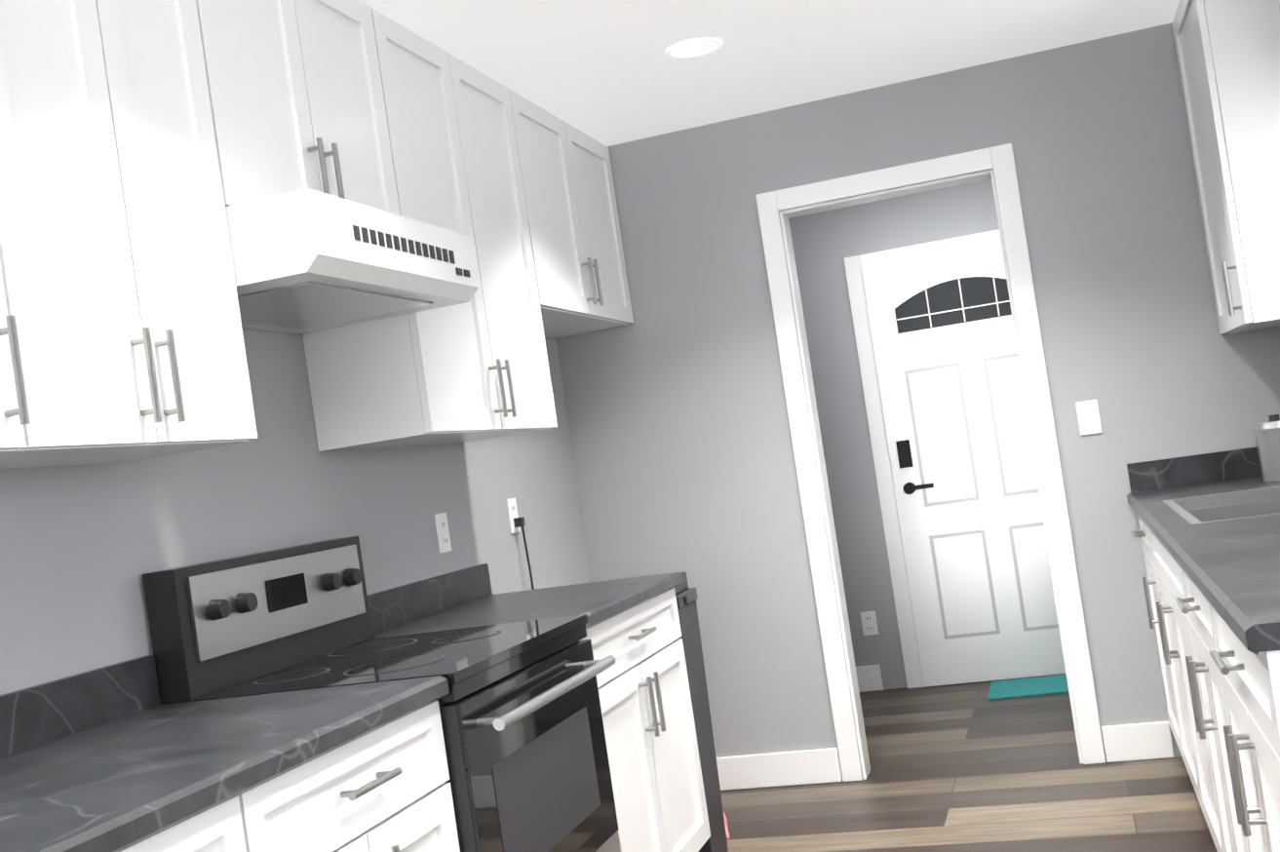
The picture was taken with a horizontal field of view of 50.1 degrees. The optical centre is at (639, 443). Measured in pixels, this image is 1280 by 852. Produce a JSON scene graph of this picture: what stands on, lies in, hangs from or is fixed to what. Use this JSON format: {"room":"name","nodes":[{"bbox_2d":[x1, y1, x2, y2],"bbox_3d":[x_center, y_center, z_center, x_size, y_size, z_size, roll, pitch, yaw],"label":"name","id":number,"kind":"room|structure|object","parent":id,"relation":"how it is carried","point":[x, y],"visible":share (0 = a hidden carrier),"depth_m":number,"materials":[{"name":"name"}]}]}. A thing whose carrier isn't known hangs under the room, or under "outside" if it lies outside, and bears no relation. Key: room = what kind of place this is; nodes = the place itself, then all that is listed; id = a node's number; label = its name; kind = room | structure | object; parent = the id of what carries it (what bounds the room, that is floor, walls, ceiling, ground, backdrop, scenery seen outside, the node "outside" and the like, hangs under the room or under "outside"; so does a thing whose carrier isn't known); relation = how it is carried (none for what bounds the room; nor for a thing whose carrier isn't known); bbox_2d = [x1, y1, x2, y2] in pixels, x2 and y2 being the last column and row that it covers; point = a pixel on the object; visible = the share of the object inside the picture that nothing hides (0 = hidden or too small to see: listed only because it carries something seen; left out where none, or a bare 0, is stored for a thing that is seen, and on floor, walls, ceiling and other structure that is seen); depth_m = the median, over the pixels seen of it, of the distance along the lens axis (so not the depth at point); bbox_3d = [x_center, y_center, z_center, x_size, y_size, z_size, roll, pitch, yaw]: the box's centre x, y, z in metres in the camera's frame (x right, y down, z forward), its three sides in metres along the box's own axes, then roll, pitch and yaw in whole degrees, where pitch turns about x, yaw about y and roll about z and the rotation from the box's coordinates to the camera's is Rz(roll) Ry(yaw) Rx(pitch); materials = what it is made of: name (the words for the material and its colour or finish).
{"room":"kitchen","nodes":[
{"label":"kitchen","id":0,"kind":"room"},
{"bbox_2d":[0,328,591,695],"bbox_3d":[-0.836,0.190,3.524,0.125,2.470,3.952,-9,-1,17],"label":"wall","id":1,"kind":"structure","parent":0,"point":[84,549],"depth_m":3.24,"materials":[{"name":"grey paint"}]},
{"bbox_2d":[0,0,74,467],"bbox_3d":[-1.196,-0.493,1.904,0.319,1.068,0.520,-9,-1,17],"label":"upper cabinet","id":2,"kind":"object","parent":1,"relation":"attached to","point":[34,426],"depth_m":2.09,"materials":[{"name":"white paint"}]},
{"bbox_2d":[0,0,257,469],"bbox_3d":[-1.050,-0.506,2.391,0.319,1.068,0.744,-9,-1,17],"label":"upper cabinet","id":3,"kind":"object","parent":1,"relation":"attached to","point":[144,144],"depth_m":2.38,"materials":[{"name":"white paint"}]},
{"bbox_2d":[0,563,491,754],"bbox_3d":[-0.878,0.461,2.993,0.020,0.100,2.756,-9,-1,17],"label":"backsplash","id":4,"kind":"structure","parent":1,"relation":"attached to","point":[37,714],"depth_m":2.58,"materials":[{"name":"grey stone"}]},
{"bbox_2d":[226,0,409,218],"bbox_3d":[-0.883,-0.749,3.060,0.319,0.611,0.766,-9,-1,17],"label":"upper cabinet","id":5,"kind":"object","parent":1,"relation":"attached to","point":[314,97],"depth_m":3.05,"materials":[{"name":"white paint"}]},
{"bbox_2d":[225,188,478,334],"bbox_3d":[-0.741,-0.379,3.027,0.502,0.159,0.762,-9,-1,17],"label":"range hood","id":6,"kind":"object","parent":1,"relation":"attached to","point":[307,260],"visible":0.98,"depth_m":2.83,"materials":[{"name":"white paint"}]},
{"bbox_2d":[302,11,557,451],"bbox_3d":[-0.610,-0.544,3.856,0.319,1.068,1.024,-9,-1,17],"label":"upper cabinet","id":7,"kind":"object","parent":1,"relation":"attached to","point":[476,369],"depth_m":3.72,"materials":[{"name":"white paint"}]},
{"bbox_2d":[434,512,451,553],"bbox_3d":[-0.585,0.264,4.079,0.008,0.116,0.072,-9,-1,17],"label":"electrical outlet","id":8,"kind":"object","parent":1,"relation":"attached to","point":[443,533],"visible":1,"depth_m":4.07,"materials":[{"name":"white plastic"}]},
{"bbox_2d":[505,497,520,533],"bbox_3d":[-0.426,0.241,4.615,0.008,0.116,0.072,-9,-1,17],"label":"electrical outlet","id":9,"kind":"object","parent":1,"relation":"attached to","point":[512,508],"visible":0.77,"depth_m":4.60,"materials":[{"name":"white plastic"}]},
{"bbox_2d":[513,516,534,589],"bbox_3d":[-0.217,0.794,4.675,0.194,1.133,0.238,-9,-1,17],"label":"power cord","id":10,"kind":"object","parent":9,"relation":"attached to","point":[519,522],"visible":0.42,"depth_m":4.60,"materials":[{"name":"black plastic"}]},
{"bbox_2d":[522,97,633,337],"bbox_3d":[-0.365,-0.758,4.768,0.319,0.683,0.992,-9,-1,17],"label":"upper cabinet","id":11,"kind":"object","parent":1,"relation":"attached to","point":[577,206],"depth_m":4.73,"materials":[{"name":"white paint"}]},
{"bbox_2d":[358,0,1179,146],"bbox_3d":[-2.607,-0.868,2.547,8.350,0.100,10.240,-9,-1,17],"label":"ceiling","id":12,"kind":"structure","parent":0,"point":[607,72],"depth_m":4.27,"materials":[{"name":"white paint"}]},
{"bbox_2d":[664,37,723,58],"bbox_3d":[0.163,-1.190,4.119,0.176,0.007,0.176,-9,-1,17],"label":"recessed light","id":13,"kind":"object","parent":12,"relation":"in","point":[693,48],"visible":0.96,"depth_m":4.10,"materials":[{"name":"white plastic"}]},
{"bbox_2d":[788,179,999,689],"bbox_3d":[1.570,-0.106,6.597,2.995,2.470,0.120,-9,-1,17],"label":"wall","id":14,"kind":"structure","parent":0,"point":[825,244],"depth_m":6.69,"materials":[{"name":"grey paint"}]},
{"bbox_2d":[855,664,883,692],"bbox_3d":[0.571,1.215,6.030,0.799,0.125,1.603,-9,-1,17],"label":"baseboard","id":15,"kind":"structure","parent":14,"relation":"attached to","point":[869,678],"depth_m":6.69,"materials":[{"name":"white paint"}]},
{"bbox_2d":[860,610,878,635],"bbox_3d":[1.121,0.876,6.689,0.072,0.116,0.008,-9,-1,17],"label":"electrical outlet","id":16,"kind":"object","parent":14,"relation":"attached to","point":[869,623],"visible":1,"depth_m":6.69,"materials":[{"name":"white plastic"}]},
{"bbox_2d":[843,229,1065,688],"bbox_3d":[1.632,0.064,6.466,1.050,2.110,0.095,-9,-1,17],"label":"entry door","id":17,"kind":"structure","parent":14,"relation":"in","point":[962,520],"depth_m":6.51,"materials":[{"name":"white paint"}]},
{"bbox_2d":[556,22,1279,781],"bbox_3d":[1.073,-0.063,4.943,2.995,2.470,0.125,-9,-1,17],"label":"wall","id":18,"kind":"structure","parent":0,"point":[679,428],"depth_m":4.96,"materials":[{"name":"grey paint"}]},
{"bbox_2d":[716,747,842,790],"bbox_3d":[0.326,1.234,5.128,0.851,0.125,0.014,-9,-1,17],"label":"baseboard","id":19,"kind":"structure","parent":18,"relation":"attached to","point":[821,765],"depth_m":5.06,"materials":[{"name":"white paint"}]},
{"bbox_2d":[755,143,1105,781],"bbox_3d":[1.040,0.091,4.957,0.920,2.175,0.157,-9,-1,17],"label":"trim","id":20,"kind":"structure","parent":18,"relation":"attached to","point":[999,160],"depth_m":4.93,"materials":[{"name":"white paint"}]},
{"bbox_2d":[1075,399,1102,435],"bbox_3d":[1.550,-0.091,4.728,0.072,0.116,0.009,-9,-1,17],"label":"light switch","id":21,"kind":"object","parent":18,"relation":"attached to","point":[1088,416],"visible":1,"depth_m":4.72,"materials":[{"name":"white plastic"}]},
{"bbox_2d":[1126,446,1261,493],"bbox_3d":[1.987,0.071,4.593,0.658,0.100,0.022,-9,-1,17],"label":"backsplash","id":22,"kind":"structure","parent":18,"relation":"attached to","point":[1220,466],"depth_m":4.62,"materials":[{"name":"black stone"}]},
{"bbox_2d":[720,673,1217,851],"bbox_3d":[-2.235,1.675,2.501,8.350,0.100,10.240,-9,-1,17],"label":"floor","id":23,"kind":"structure","parent":0,"point":[964,767],"depth_m":4.60,"materials":[{"name":"wood"}]},
{"bbox_2d":[89,766,288,851],"bbox_3d":[-0.842,0.966,1.820,0.620,0.876,0.492,-9,-1,17],"label":"base cabinet","id":24,"kind":"object","parent":23,"relation":"on","point":[248,816],"depth_m":1.87,"materials":[{"name":"white paint"}]},
{"bbox_2d":[280,684,460,851],"bbox_3d":[-0.705,0.954,2.276,0.619,0.876,0.710,-9,-1,17],"label":"base cabinet","id":25,"kind":"object","parent":23,"relation":"on","point":[386,790],"depth_m":2.28,"materials":[{"name":"white paint"}]},
{"bbox_2d":[0,675,444,851],"bbox_3d":[-0.820,0.505,2.103,0.631,0.037,1.082,-9,-1,17],"label":"countertop","id":26,"kind":"structure","parent":25,"relation":"on","point":[80,792],"depth_m":2.08,"materials":[{"name":"grey stone"}]},
{"bbox_2d":[142,536,620,851],"bbox_3d":[-0.460,0.780,2.973,0.712,1.175,0.762,-9,-1,17],"label":"range","id":27,"kind":"object","parent":23,"relation":"on","point":[524,737],"visible":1,"depth_m":2.87,"materials":[{"name":"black metal"}]},
{"bbox_2d":[444,586,710,851],"bbox_3d":[-0.253,0.915,3.781,0.619,0.876,0.886,-9,-1,17],"label":"base cabinet","id":28,"kind":"object","parent":23,"relation":"on","point":[645,699],"depth_m":3.70,"materials":[{"name":"white paint"}]},
{"bbox_2d":[372,572,681,638],"bbox_3d":[-0.312,0.461,3.795,0.631,0.037,0.896,-9,-1,17],"label":"countertop","id":29,"kind":"structure","parent":28,"relation":"on","point":[601,601],"depth_m":3.70,"materials":[{"name":"grey stone"}]},
{"bbox_2d":[674,571,728,851],"bbox_3d":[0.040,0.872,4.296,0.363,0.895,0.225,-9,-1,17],"label":"dishwasher","id":30,"kind":"object","parent":23,"relation":"on","point":[690,637],"visible":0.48,"depth_m":4.25,"materials":[{"name":"metal"}]},
{"bbox_2d":[721,801,729,839],"bbox_3d":[0.246,1.270,4.586,0.099,0.059,0.240,-8,-1,-1],"label":"slipper","id":31,"kind":"object","parent":23,"relation":"on","point":[726,828],"visible":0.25,"depth_m":4.46,"materials":[{"name":"pink"}]},
{"bbox_2d":[987,674,1069,699],"bbox_3d":[1.843,1.089,6.180,0.520,0.012,0.380,-9,-1,17],"label":"door mat","id":32,"kind":"object","parent":23,"relation":"on","point":[1028,686],"visible":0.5,"depth_m":6.17,"materials":[{"name":"teal fabric"}]},
{"bbox_2d":[1130,504,1173,734],"bbox_3d":[1.991,0.597,4.296,0.669,0.876,0.607,-9,-1,17],"label":"base cabinet","id":33,"kind":"object","parent":23,"relation":"on","point":[1155,552],"depth_m":4.20,"materials":[{"name":"white paint"}]},
{"bbox_2d":[1130,477,1279,516],"bbox_3d":[1.917,0.145,4.299,0.681,0.037,0.628,-9,-1,17],"label":"countertop","id":34,"kind":"structure","parent":33,"relation":"on","point":[1147,502],"depth_m":4.29,"materials":[{"name":"grey stone"}]},
{"bbox_2d":[1252,414,1279,481],"bbox_3d":[2.004,0.009,4.297,0.132,0.204,0.132,-9,-1,17],"label":"canister","id":35,"kind":"object","parent":34,"relation":"on","point":[1267,436],"visible":1,"depth_m":4.26,"materials":[{"name":"silver metal"}]},
{"bbox_2d":[1146,563,1212,838],"bbox_3d":[1.775,0.696,3.537,0.669,0.714,1.224,-9,-1,17],"label":"base cabinet","id":36,"kind":"object","parent":23,"relation":"on","point":[1162,576],"depth_m":3.82,"materials":[{"name":"white paint"}]},
{"bbox_2d":[1169,551,1236,851],"bbox_3d":[1.519,0.637,2.725,0.669,0.876,0.724,-9,-1,17],"label":"base cabinet","id":37,"kind":"object","parent":23,"relation":"on","point":[1183,587],"depth_m":3.05,"materials":[{"name":"white paint"}]},
{"bbox_2d":[1193,575,1279,851],"bbox_3d":[1.335,0.653,2.113,0.670,0.876,0.802,-9,-1,17],"label":"base cabinet","id":38,"kind":"object","parent":23,"relation":"on","point":[1244,674],"depth_m":2.19,"materials":[{"name":"white paint"}]},
{"bbox_2d":[1162,512,1279,641],"bbox_3d":[1.366,0.193,2.464,0.681,0.037,1.526,-9,-1,17],"label":"countertop","id":39,"kind":"structure","parent":38,"relation":"on","point":[1238,561],"depth_m":2.49,"materials":[{"name":"grey stone"}]},
{"bbox_2d":[1173,485,1279,508],"bbox_3d":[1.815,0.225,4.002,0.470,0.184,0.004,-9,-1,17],"label":"sink","id":40,"kind":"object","parent":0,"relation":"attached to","point":[1268,490],"depth_m":4.03,"materials":[{"name":"grey metal"}]},
{"bbox_2d":[1181,497,1279,524],"bbox_3d":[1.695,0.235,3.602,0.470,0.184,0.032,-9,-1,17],"label":"sink","id":41,"kind":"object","parent":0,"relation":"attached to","point":[1269,504],"depth_m":3.62,"materials":[{"name":"grey metal"}]},
{"bbox_3d":[1.455,-0.183,1.407,0.200,2.470,10.120,-9,-1,17],"label":"wall","id":42,"kind":"structure","parent":0,"visible":0},
{"bbox_2d":[1171,0,1279,334],"bbox_3d":[1.933,-0.908,4.256,0.324,1.068,0.642,-9,-1,17],"label":"upper cabinet","id":43,"kind":"object","parent":42,"relation":"attached to","point":[1228,55],"depth_m":3.98,"materials":[{"name":"white paint"}]},
{"bbox_2d":[1269,0,1279,74],"bbox_3d":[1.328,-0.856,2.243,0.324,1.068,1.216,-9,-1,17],"label":"upper cabinet","id":44,"kind":"object","parent":42,"relation":"attached to","point":[1274,5],"depth_m":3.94,"materials":[{"name":"white paint"}]}
]}

